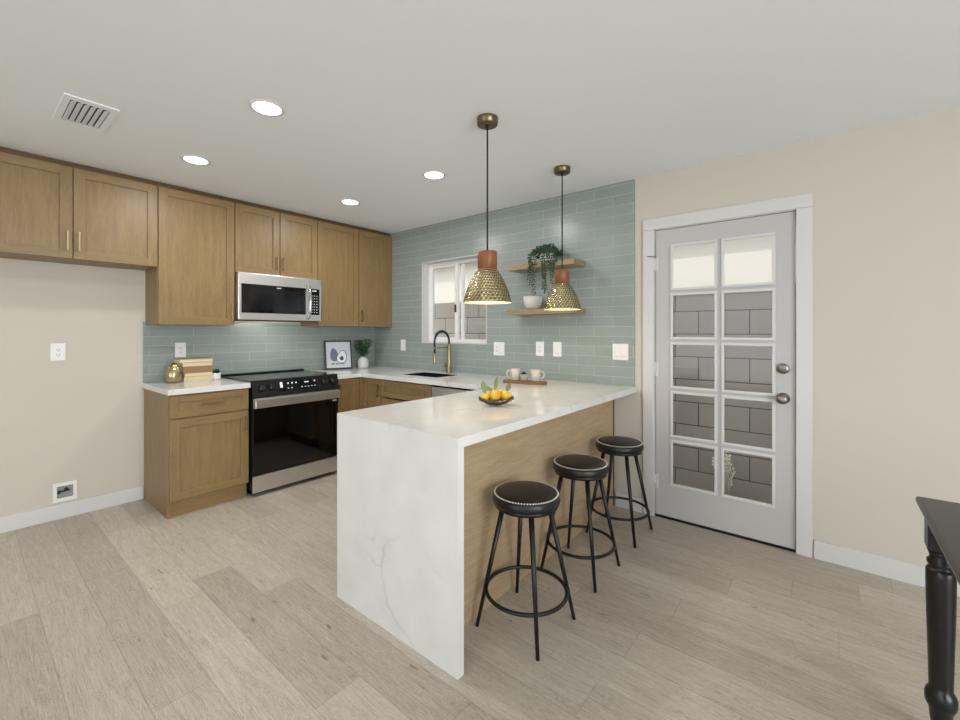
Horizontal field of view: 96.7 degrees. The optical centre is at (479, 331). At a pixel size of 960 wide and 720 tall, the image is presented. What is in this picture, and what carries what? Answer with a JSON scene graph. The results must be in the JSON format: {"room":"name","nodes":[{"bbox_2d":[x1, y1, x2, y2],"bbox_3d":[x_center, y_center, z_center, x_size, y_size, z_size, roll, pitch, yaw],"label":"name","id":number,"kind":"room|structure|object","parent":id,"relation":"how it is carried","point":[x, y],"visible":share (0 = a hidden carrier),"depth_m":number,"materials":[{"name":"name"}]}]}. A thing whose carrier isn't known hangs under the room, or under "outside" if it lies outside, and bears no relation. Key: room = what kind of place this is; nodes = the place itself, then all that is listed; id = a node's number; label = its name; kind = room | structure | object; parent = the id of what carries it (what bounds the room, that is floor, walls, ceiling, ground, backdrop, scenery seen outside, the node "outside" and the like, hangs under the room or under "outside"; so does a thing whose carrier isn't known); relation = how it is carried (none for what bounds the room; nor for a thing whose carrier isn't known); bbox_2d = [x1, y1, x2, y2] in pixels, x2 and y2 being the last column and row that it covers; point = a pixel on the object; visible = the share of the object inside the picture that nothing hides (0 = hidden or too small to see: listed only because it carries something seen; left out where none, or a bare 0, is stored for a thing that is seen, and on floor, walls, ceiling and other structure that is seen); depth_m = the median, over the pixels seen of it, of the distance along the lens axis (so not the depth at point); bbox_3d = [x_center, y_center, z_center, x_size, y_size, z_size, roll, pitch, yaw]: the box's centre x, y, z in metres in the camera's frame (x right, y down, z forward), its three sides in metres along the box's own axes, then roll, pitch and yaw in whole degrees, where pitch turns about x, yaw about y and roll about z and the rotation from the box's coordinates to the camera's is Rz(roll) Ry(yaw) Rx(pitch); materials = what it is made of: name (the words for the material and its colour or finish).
{"room":"kitchen","nodes":[
{"label":"kitchen","id":0,"kind":"room"},
{"bbox_2d":[0,258,299,516],"bbox_3d":[-3.533,0.096,2.446,0.160,2.446,7.320,0,0,39],"label":"wall","id":1,"kind":"structure","parent":0,"point":[79,417],"depth_m":3.05,"materials":[{"name":"paint"}]},
{"bbox_2d":[50,343,65,360],"bbox_3d":[-2.970,0.142,3.004,0.008,0.122,0.077,0,0,39],"label":"outlet","id":2,"kind":"object","parent":1,"relation":"attached to","point":[57,350],"visible":1,"depth_m":3.00,"materials":[{"name":"white plastic"}]},
{"bbox_2d":[55,347,60,356],"bbox_3d":[-2.968,0.142,3.002,0.001,0.066,0.033,0,0,39],"label":"socket","id":3,"kind":"object","parent":2,"relation":"attached to","point":[57,349],"depth_m":3.00,"materials":[{"name":"white plastic"}]},
{"bbox_2d":[53,480,76,502],"bbox_3d":[-2.945,1.134,3.030,0.024,0.132,0.124,0,0,39],"label":"box","id":4,"kind":"object","parent":1,"relation":"attached to","point":[64,491],"visible":1,"depth_m":3.03,"materials":[{"name":"white plastic"}]},
{"bbox_2d":[0,485,142,533],"bbox_3d":[-4.169,1.267,1.525,0.015,0.105,4.768,0,0,39],"label":"baseboard","id":5,"kind":"structure","parent":1,"relation":"attached to","point":[12,522],"depth_m":3.04,"materials":[{"name":"white paint"}]},
{"bbox_2d":[0,146,156,270],"bbox_3d":[-2.808,-0.806,2.916,0.371,0.643,0.922,0,0,39],"label":"upper cabinet","id":6,"kind":"object","parent":1,"relation":"attached to","point":[53,210],"visible":1,"depth_m":2.83,"materials":[{"name":"brown wood"}]},
{"bbox_2d":[175,343,185,356],"bbox_3d":[-2.502,0.152,3.565,0.008,0.122,0.077,0,0,39],"label":"outlet","id":7,"kind":"object","parent":1,"relation":"attached to","point":[180,348],"visible":1,"depth_m":3.56,"materials":[{"name":"white plastic"}]},
{"bbox_2d":[178,346,182,353],"bbox_3d":[-2.499,0.152,3.564,0.001,0.066,0.033,0,0,39],"label":"socket","id":8,"kind":"object","parent":7,"relation":"attached to","point":[180,348],"depth_m":3.56,"materials":[{"name":"white plastic"}]},
{"bbox_2d":[145,182,233,324],"bbox_3d":[-2.349,-0.592,3.480,0.371,1.071,0.530,0,0,39],"label":"upper cabinet","id":9,"kind":"object","parent":1,"relation":"attached to","point":[192,280],"visible":0.99,"depth_m":3.35,"materials":[{"name":"brown wood"}]},
{"bbox_2d":[143,322,374,382],"bbox_3d":[-1.965,0.162,4.238,0.009,0.486,2.223,0,0,39],"label":"backsplash","id":10,"kind":"structure","parent":1,"relation":"attached to","point":[238,347],"depth_m":4.00,"materials":[{"name":"green tile"}]},
{"bbox_2d":[233,199,317,279],"bbox_3d":[-1.943,-0.817,3.979,0.371,0.621,0.752,0,0,39],"label":"upper cabinet","id":11,"kind":"object","parent":1,"relation":"attached to","point":[267,240],"visible":0.92,"depth_m":3.85,"materials":[{"name":"brown wood"}]},
{"bbox_2d":[234,272,320,321],"bbox_3d":[-1.902,-0.298,3.945,0.457,0.403,0.749,0,0,39],"label":"microwave","id":12,"kind":"object","parent":11,"relation":"attached to","point":[257,297],"visible":0.94,"depth_m":3.79,"materials":[{"name":"silver metal"}]},
{"bbox_2d":[300,217,358,326],"bbox_3d":[-1.556,-0.592,4.454,0.371,1.071,0.469,0,0,39],"label":"upper cabinet","id":13,"kind":"object","parent":1,"relation":"attached to","point":[338,243],"visible":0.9,"depth_m":4.36,"materials":[{"name":"brown wood"}]},
{"bbox_2d":[354,226,391,326],"bbox_3d":[-1.265,-0.590,4.811,0.371,1.074,0.449,0,0,39],"label":"upper cabinet","id":14,"kind":"object","parent":1,"relation":"attached to","point":[375,247],"visible":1,"depth_m":4.72,"materials":[{"name":"brown wood"}]},
{"bbox_2d":[212,373,220,379],"bbox_3d":[-2.236,0.376,3.619,0.066,0.058,0.066,0,0,39],"label":"pot","id":15,"kind":"object","parent":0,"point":[216,376],"depth_m":3.59,"materials":[{"name":"white ceramic"}]},
{"bbox_2d":[0,0,959,233],"bbox_3d":[-0.562,-1.197,0.028,7.820,0.140,7.320,0,0,39],"label":"ceiling","id":16,"kind":"structure","parent":0,"point":[376,96],"depth_m":1.95,"materials":[{"name":"paint"}]},
{"bbox_2d":[52,93,119,132],"bbox_3d":[-2.042,-1.120,2.210,0.380,0.013,0.205,0,0,39],"label":"ceiling vent","id":17,"kind":"object","parent":16,"relation":"in","point":[77,111],"visible":1,"depth_m":2.19,"materials":[{"name":"metal"}]},
{"bbox_2d":[180,155,210,164],"bbox_3d":[-1.863,-1.125,2.799,0.168,0.003,0.168,0,0,39],"label":"recessed light","id":18,"kind":"object","parent":16,"relation":"in","point":[193,159],"visible":1,"depth_m":2.79,"materials":[{"name":"white plastic"}]},
{"bbox_2d":[248,99,284,116],"bbox_3d":[-1.073,-1.125,2.150,0.168,0.003,0.168,0,0,39],"label":"recessed light","id":19,"kind":"object","parent":16,"relation":"in","point":[261,106],"visible":1,"depth_m":2.14,"materials":[{"name":"white plastic"}]},
{"bbox_2d":[340,199,359,204],"bbox_3d":[-1.129,-1.125,3.706,0.168,0.003,0.168,0,0,39],"label":"recessed light","id":20,"kind":"object","parent":16,"relation":"in","point":[344,201],"visible":1,"depth_m":3.71,"materials":[{"name":"white plastic"}]},
{"bbox_2d":[422,171,445,178],"bbox_3d":[-0.331,-1.125,3.067,0.168,0.003,0.168,0,0,39],"label":"recessed light","id":21,"kind":"object","parent":16,"relation":"in","point":[428,174],"visible":1,"depth_m":3.06,"materials":[{"name":"white plastic"}]},
{"bbox_2d":[463,113,511,303],"bbox_3d":[0.039,-0.640,2.253,0.255,0.974,0.255,0,0,39],"label":"pendant lamp","id":22,"kind":"object","parent":16,"relation":"hanging from","point":[487,285],"visible":1,"depth_m":2.20,"materials":[{"name":"gold metal"}]},
{"bbox_2d":[478,250,496,268],"bbox_3d":[0.039,-0.376,2.253,0.103,0.094,0.103,0,0,39],"label":"socket","id":23,"kind":"object","parent":22,"relation":"attached to","point":[487,259],"depth_m":2.21,"materials":[{"name":"brown wood"}]},
{"bbox_2d":[543,165,580,309],"bbox_3d":[0.565,-0.640,2.934,0.255,0.974,0.255,0,0,39],"label":"pendant lamp","id":24,"kind":"object","parent":16,"relation":"hanging from","point":[562,296],"visible":1,"depth_m":2.88,"materials":[{"name":"gold metal"}]},
{"bbox_2d":[555,269,569,282],"bbox_3d":[0.565,-0.376,2.934,0.103,0.094,0.103,0,0,39],"label":"socket","id":25,"kind":"object","parent":24,"relation":"attached to","point":[561,275],"depth_m":2.89,"materials":[{"name":"brown wood"}]},
{"bbox_2d":[0,470,959,719],"bbox_3d":[-0.562,1.379,0.028,7.820,0.120,7.320,0,0,39],"label":"floor","id":26,"kind":"structure","parent":0,"point":[230,610],"depth_m":1.88,"materials":[{"name":"wood"}]},
{"bbox_2d":[144,388,248,518],"bbox_3d":[-2.232,0.882,3.373,0.655,0.875,0.533,0,0,39],"label":"base cabinet","id":27,"kind":"object","parent":26,"relation":"on","point":[196,445],"visible":1,"depth_m":3.17,"materials":[{"name":"brown wood"}]},
{"bbox_2d":[142,378,250,395],"bbox_3d":[-2.247,0.424,3.380,0.655,0.038,0.547,0,0,39],"label":"countertop","id":28,"kind":"structure","parent":27,"relation":"on","point":[165,388],"depth_m":3.22,"materials":[{"name":"white stone"}]},
{"bbox_2d":[165,363,181,382],"bbox_3d":[-2.432,0.325,3.387,0.108,0.160,0.108,0,0,39],"label":"egg ornament","id":29,"kind":"object","parent":28,"relation":"on","point":[173,374],"visible":1,"depth_m":3.35,"materials":[{"name":"gold metal"}]},
{"bbox_2d":[181,375,212,381],"bbox_3d":[-2.360,0.385,3.546,0.130,0.039,0.205,0,0,39],"label":"book","id":30,"kind":"object","parent":28,"relation":"on","point":[209,377],"visible":0.79,"depth_m":3.50,"materials":[{"name":"beige paper"}]},
{"bbox_2d":[182,371,212,376],"bbox_3d":[-2.360,0.349,3.546,0.132,0.031,0.206,0,0,39],"label":"book","id":31,"kind":"object","parent":30,"relation":"on","point":[195,373],"visible":0.61,"depth_m":3.50,"materials":[{"name":"beige paper"}]},
{"bbox_2d":[179,365,212,372],"bbox_3d":[-2.362,0.307,3.544,0.134,0.051,0.212,0,0,39],"label":"book","id":32,"kind":"object","parent":31,"relation":"on","point":[191,369],"visible":0.8,"depth_m":3.49,"materials":[{"name":"brown paper"}]},
{"bbox_2d":[177,362,211,366],"bbox_3d":[-2.364,0.266,3.541,0.134,0.029,0.222,0,0,39],"label":"book","id":33,"kind":"object","parent":32,"relation":"on","point":[194,363],"visible":0.66,"depth_m":3.49,"materials":[{"name":"beige paper"}]},
{"bbox_2d":[173,358,212,362],"bbox_3d":[-2.370,0.236,3.533,0.130,0.029,0.245,0,0,37],"label":"book","id":34,"kind":"object","parent":33,"relation":"on","point":[185,360],"visible":1,"depth_m":3.48,"materials":[{"name":"beige paper"}]},
{"bbox_2d":[212,369,220,379],"bbox_3d":[-2.236,0.360,3.618,0.066,0.089,0.087,0,0,-33],"label":"potted succulent","id":35,"kind":"object","parent":28,"relation":"on","point":[216,374],"visible":1,"depth_m":3.60,"materials":[{"name":"white ceramic"}]},
{"bbox_2d":[221,369,340,494],"bbox_3d":[-1.799,0.849,3.868,0.710,0.940,0.771,0,0,39],"label":"range","id":36,"kind":"object","parent":26,"relation":"on","point":[293,412],"visible":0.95,"depth_m":3.63,"materials":[{"name":"black metal"}]},
{"bbox_2d":[221,370,334,381],"bbox_3d":[-1.821,0.397,3.886,0.633,0.012,0.771,0,0,39],"label":"cooktop","id":37,"kind":"object","parent":36,"relation":"in","point":[278,375],"depth_m":3.82,"materials":[{"name":"black glass"}]},
{"bbox_2d":[338,377,382,412],"bbox_3d":[-1.186,0.882,4.447,0.922,0.875,0.890,0,0,39],"label":"base cabinet","id":38,"kind":"object","parent":26,"relation":"on","point":[357,393],"visible":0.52,"depth_m":4.13,"materials":[{"name":"brown wood"}]},
{"bbox_2d":[381,379,431,405],"bbox_3d":[-0.486,0.882,4.036,0.678,0.875,0.644,0,0,39],"label":"base cabinet","id":39,"kind":"object","parent":26,"relation":"on","point":[392,392],"visible":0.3,"depth_m":3.85,"materials":[{"name":"brown wood"}]},
{"bbox_2d":[432,385,472,396],"bbox_3d":[0.006,0.883,3.626,0.592,0.872,0.642,0,0,39],"label":"dishwasher","id":40,"kind":"object","parent":26,"relation":"on","point":[436,390],"visible":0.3,"depth_m":3.48,"materials":[{"name":"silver metal"}]},
{"bbox_2d":[310,366,636,679],"bbox_3d":[-0.673,0.862,3.363,3.118,0.914,1.966,0,0,39],"label":"countertop","id":41,"kind":"structure","parent":26,"relation":"on","point":[400,466],"depth_m":1.89,"materials":[{"name":"white stone"}]},
{"bbox_2d":[324,340,352,369],"bbox_3d":[-1.536,0.250,4.626,0.285,0.308,0.083,0,0,-33],"label":"picture frame","id":42,"kind":"object","parent":41,"relation":"on","point":[337,354],"visible":1,"depth_m":4.62,"materials":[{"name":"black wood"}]},
{"bbox_2d":[354,339,372,367],"bbox_3d":[-1.288,0.240,4.797,0.317,0.328,0.238,0,0,39],"label":"plant","id":43,"kind":"object","parent":41,"relation":"on","point":[363,362],"visible":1,"depth_m":4.77,"materials":[{"name":"green plant"}]},
{"bbox_2d":[400,372,454,384],"bbox_3d":[-0.473,0.514,4.051,0.488,0.210,0.315,0,0,39],"label":"sink","id":44,"kind":"object","parent":41,"relation":"in","point":[426,374],"visible":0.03,"depth_m":4.21,"materials":[{"name":"black metal"}]},
{"bbox_2d":[433,330,451,372],"bbox_3d":[-0.377,0.193,4.158,0.086,0.424,0.250,0,0,39],"label":"faucet","id":45,"kind":"object","parent":41,"relation":"on","point":[448,347],"visible":1,"depth_m":4.20,"materials":[{"name":"gold metal"}]},
{"bbox_2d":[479,396,513,404],"bbox_3d":[0.090,0.378,2.352,0.148,0.051,0.151,0,0,39],"label":"dish","id":46,"kind":"object","parent":41,"relation":"on","point":[500,401],"visible":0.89,"depth_m":2.32,"materials":[{"name":"brown metal"}]},
{"bbox_2d":[481,380,489,399],"bbox_3d":[0.029,0.324,2.341,0.047,0.113,0.046,0,0,18],"label":"lemon","id":47,"kind":"object","parent":46,"relation":"in","point":[484,395],"visible":0.94,"depth_m":2.34,"materials":[{"name":"yellow plant"}]},
{"bbox_2d":[487,377,500,400],"bbox_3d":[0.073,0.315,2.346,0.087,0.136,0.067,0,0,-28],"label":"lemon","id":48,"kind":"object","parent":46,"relation":"in","point":[495,394],"visible":0.98,"depth_m":2.34,"materials":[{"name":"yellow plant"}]},
{"bbox_2d":[501,382,510,399],"bbox_3d":[0.142,0.329,2.358,0.055,0.100,0.054,0,0,-20],"label":"lemon","id":49,"kind":"object","parent":46,"relation":"in","point":[505,395],"visible":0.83,"depth_m":2.34,"materials":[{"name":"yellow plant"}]},
{"bbox_2d":[503,379,546,384],"bbox_3d":[0.351,0.395,3.355,0.358,0.020,0.124,0,0,27],"label":"serving board","id":50,"kind":"object","parent":41,"relation":"on","point":[529,382],"visible":0.98,"depth_m":3.30,"materials":[{"name":"brown wood"}]},
{"bbox_2d":[506,368,519,379],"bbox_3d":[0.271,0.340,3.407,0.098,0.088,0.088,0,0,39],"label":"mug","id":51,"kind":"object","parent":50,"relation":"on","point":[514,373],"visible":1,"depth_m":3.38,"materials":[{"name":"ceramic"}]},
{"bbox_2d":[520,371,527,380],"bbox_3d":[0.344,0.346,3.343,0.058,0.076,0.062,0,0,39],"label":"potted succulent","id":52,"kind":"object","parent":50,"relation":"on","point":[524,376],"visible":1,"depth_m":3.32,"materials":[{"name":"white ceramic"}]},
{"bbox_2d":[530,369,544,381],"bbox_3d":[0.442,0.340,3.325,0.098,0.088,0.088,0,0,39],"label":"mug","id":53,"kind":"object","parent":50,"relation":"on","point":[535,373],"visible":1,"depth_m":3.30,"materials":[{"name":"ceramic"}]},
{"bbox_2d":[475,480,575,660],"bbox_3d":[0.209,1.017,1.938,0.379,0.608,0.378,0,0,39],"label":"bar stool","id":54,"kind":"object","parent":26,"relation":"on","point":[522,499],"visible":1,"depth_m":1.88,"materials":[{"name":"black leather"}]},
{"bbox_2d":[464,400,613,625],"bbox_3d":[0.135,0.882,2.728,0.722,0.875,1.928,0,0,39],"label":"panel","id":55,"kind":"object","parent":26,"relation":"on","point":[528,453],"visible":0.15,"depth_m":2.25,"materials":[{"name":"brown wood"}]},
{"bbox_2d":[540,454,619,592],"bbox_3d":[0.561,1.017,2.384,0.379,0.608,0.378,0,0,39],"label":"bar stool","id":56,"kind":"object","parent":26,"relation":"on","point":[578,467],"visible":0.95,"depth_m":2.32,"materials":[{"name":"black metal"}]},
{"bbox_2d":[585,436,652,547],"bbox_3d":[0.923,1.017,2.829,0.379,0.608,0.378,0,0,39],"label":"bar stool","id":57,"kind":"object","parent":26,"relation":"on","point":[613,446],"visible":0.99,"depth_m":2.76,"materials":[{"name":"black metal"}]},
{"bbox_2d":[915,496,959,719],"bbox_3d":[1.378,0.938,0.610,0.904,0.762,1.452,0,0,39],"label":"dining table","id":58,"kind":"object","parent":26,"relation":"on","point":[941,518],"visible":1,"depth_m":1.35,"materials":[{"name":"black paint"}]},
{"bbox_2d":[614,106,959,565],"bbox_3d":[1.760,0.096,2.754,7.660,2.446,0.160,0,0,39],"label":"wall","id":59,"kind":"structure","parent":0,"point":[886,196],"depth_m":2.33,"materials":[{"name":"paint"}]},
{"bbox_2d":[401,340,405,350],"bbox_3d":[-0.858,0.148,4.765,0.077,0.122,0.007,0,0,39],"label":"light switch","id":60,"kind":"object","parent":59,"relation":"attached to","point":[403,342],"visible":1,"depth_m":4.76,"materials":[{"name":"white plastic"}]},
{"bbox_2d":[422,254,486,343],"bbox_3d":[-0.235,-0.312,4.356,0.886,0.862,0.153,0,0,39],"label":"trim","id":61,"kind":"structure","parent":59,"relation":"attached to","point":[425,265],"depth_m":4.59,"materials":[{"name":"white paint"}]},
{"bbox_2d":[429,258,485,342],"bbox_3d":[-0.210,-0.312,4.387,0.870,0.842,0.074,0,0,39],"label":"window","id":62,"kind":"structure","parent":59,"relation":"in","point":[457,263],"depth_m":4.39,"materials":[{"name":"white plastic"}]},
{"bbox_2d":[494,342,503,355],"bbox_3d":[0.175,0.156,3.924,0.120,0.122,0.008,0,0,39],"label":"light switch","id":63,"kind":"object","parent":59,"relation":"attached to","point":[498,346],"visible":1,"depth_m":3.92,"materials":[{"name":"white plastic"}]},
{"bbox_2d":[375,179,634,386],"bbox_3d":[-0.061,-0.361,4.127,3.102,1.532,0.009,0,0,39],"label":"backsplash","id":64,"kind":"structure","parent":59,"relation":"attached to","point":[599,222],"depth_m":3.65,"materials":[{"name":"green tile"}]},
{"bbox_2d":[536,342,543,355],"bbox_3d":[0.512,0.145,3.650,0.077,0.122,0.008,0,0,39],"label":"outlet","id":65,"kind":"object","parent":59,"relation":"attached to","point":[539,345],"visible":1,"depth_m":3.65,"materials":[{"name":"white plastic"}]},
{"bbox_2d":[507,258,584,272],"bbox_3d":[0.532,-0.539,3.512,0.624,0.043,0.196,0,0,39],"label":"floating shelf","id":66,"kind":"object","parent":59,"relation":"attached to","point":[571,262],"visible":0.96,"depth_m":3.44,"materials":[{"name":"brown wood"}]},
{"bbox_2d":[526,243,563,295],"bbox_3d":[0.539,-0.508,3.458,0.299,0.435,0.213,0,0,39],"label":"trailing plant","id":67,"kind":"object","parent":66,"relation":"on","point":[546,253],"visible":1,"depth_m":3.41,"materials":[{"name":"green plant"}]},
{"bbox_2d":[507,308,584,315],"bbox_3d":[0.532,-0.164,3.512,0.624,0.043,0.196,0,0,39],"label":"floating shelf","id":68,"kind":"object","parent":59,"relation":"attached to","point":[521,312],"visible":0.86,"depth_m":3.44,"materials":[{"name":"brown wood"}]},
{"bbox_2d":[523,296,541,308],"bbox_3d":[0.442,-0.240,3.575,0.158,0.108,0.158,0,0,39],"label":"bowl","id":69,"kind":"object","parent":68,"relation":"on","point":[530,302],"visible":0.88,"depth_m":3.52,"materials":[{"name":"white ceramic"}]},
{"bbox_2d":[553,342,561,356],"bbox_3d":[0.642,0.145,3.545,0.077,0.122,0.007,0,0,39],"label":"light switch","id":70,"kind":"object","parent":59,"relation":"attached to","point":[557,346],"visible":1,"depth_m":3.54,"materials":[{"name":"white plastic"}]},
{"bbox_2d":[613,344,627,359],"bbox_3d":[1.055,0.151,3.208,0.120,0.122,0.007,0,0,39],"label":"light switch","id":71,"kind":"object","parent":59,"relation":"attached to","point":[620,351],"visible":1,"depth_m":3.21,"materials":[{"name":"white plastic"}]},
{"bbox_2d":[647,211,794,548],"bbox_3d":[1.546,0.291,2.811,0.852,2.025,0.113,0,0,39],"label":"door","id":72,"kind":"structure","parent":59,"relation":"in","point":[774,523],"depth_m":2.77,"materials":[{"name":"paint"}]},
{"bbox_2d":[643,193,812,557],"bbox_3d":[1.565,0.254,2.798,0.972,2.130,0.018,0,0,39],"label":"trim","id":73,"kind":"structure","parent":59,"relation":"attached to","point":[803,203],"depth_m":2.53,"materials":[{"name":"white paint"}]},
{"bbox_2d":[616,492,959,596],"bbox_3d":[2.790,1.267,1.802,4.540,0.105,0.015,0,0,39],"label":"baseboard","id":74,"kind":"structure","parent":59,"relation":"attached to","point":[906,572],"depth_m":2.34,"materials":[{"name":"white paint"}]},
{"label":"outside","id":75,"kind":"structure","parent":0,"visible":0},
{"bbox_3d":[0.506,1.559,1.737,25.000,0.160,21.000,0,0,39],"label":"ground","id":76,"kind":"structure","parent":75,"visible":0},
{"bbox_2d":[434,283,795,510],"bbox_3d":[1.873,0.537,4.209,18.000,1.884,0.160,0,0,39],"label":"wall","id":77,"kind":"structure","parent":76,"relation":"on","point":[746,314],"depth_m":3.83,"materials":[{"name":"concrete"}]},
{"bbox_2d":[434,216,795,303],"bbox_3d":[2.846,-0.151,5.403,20.000,3.260,0.460,0,0,39],"label":"sky","id":78,"kind":"structure","parent":76,"relation":"on","point":[746,260],"depth_m":5.42,"materials":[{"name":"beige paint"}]},
{"bbox_2d":[712,451,735,494],"bbox_3d":[2.133,1.264,3.740,0.159,0.430,0.187,0,0,5],"label":"weed","id":79,"kind":"object","parent":76,"relation":"on","point":[727,468],"visible":0.43,"depth_m":3.70,"materials":[{"name":"plant"}]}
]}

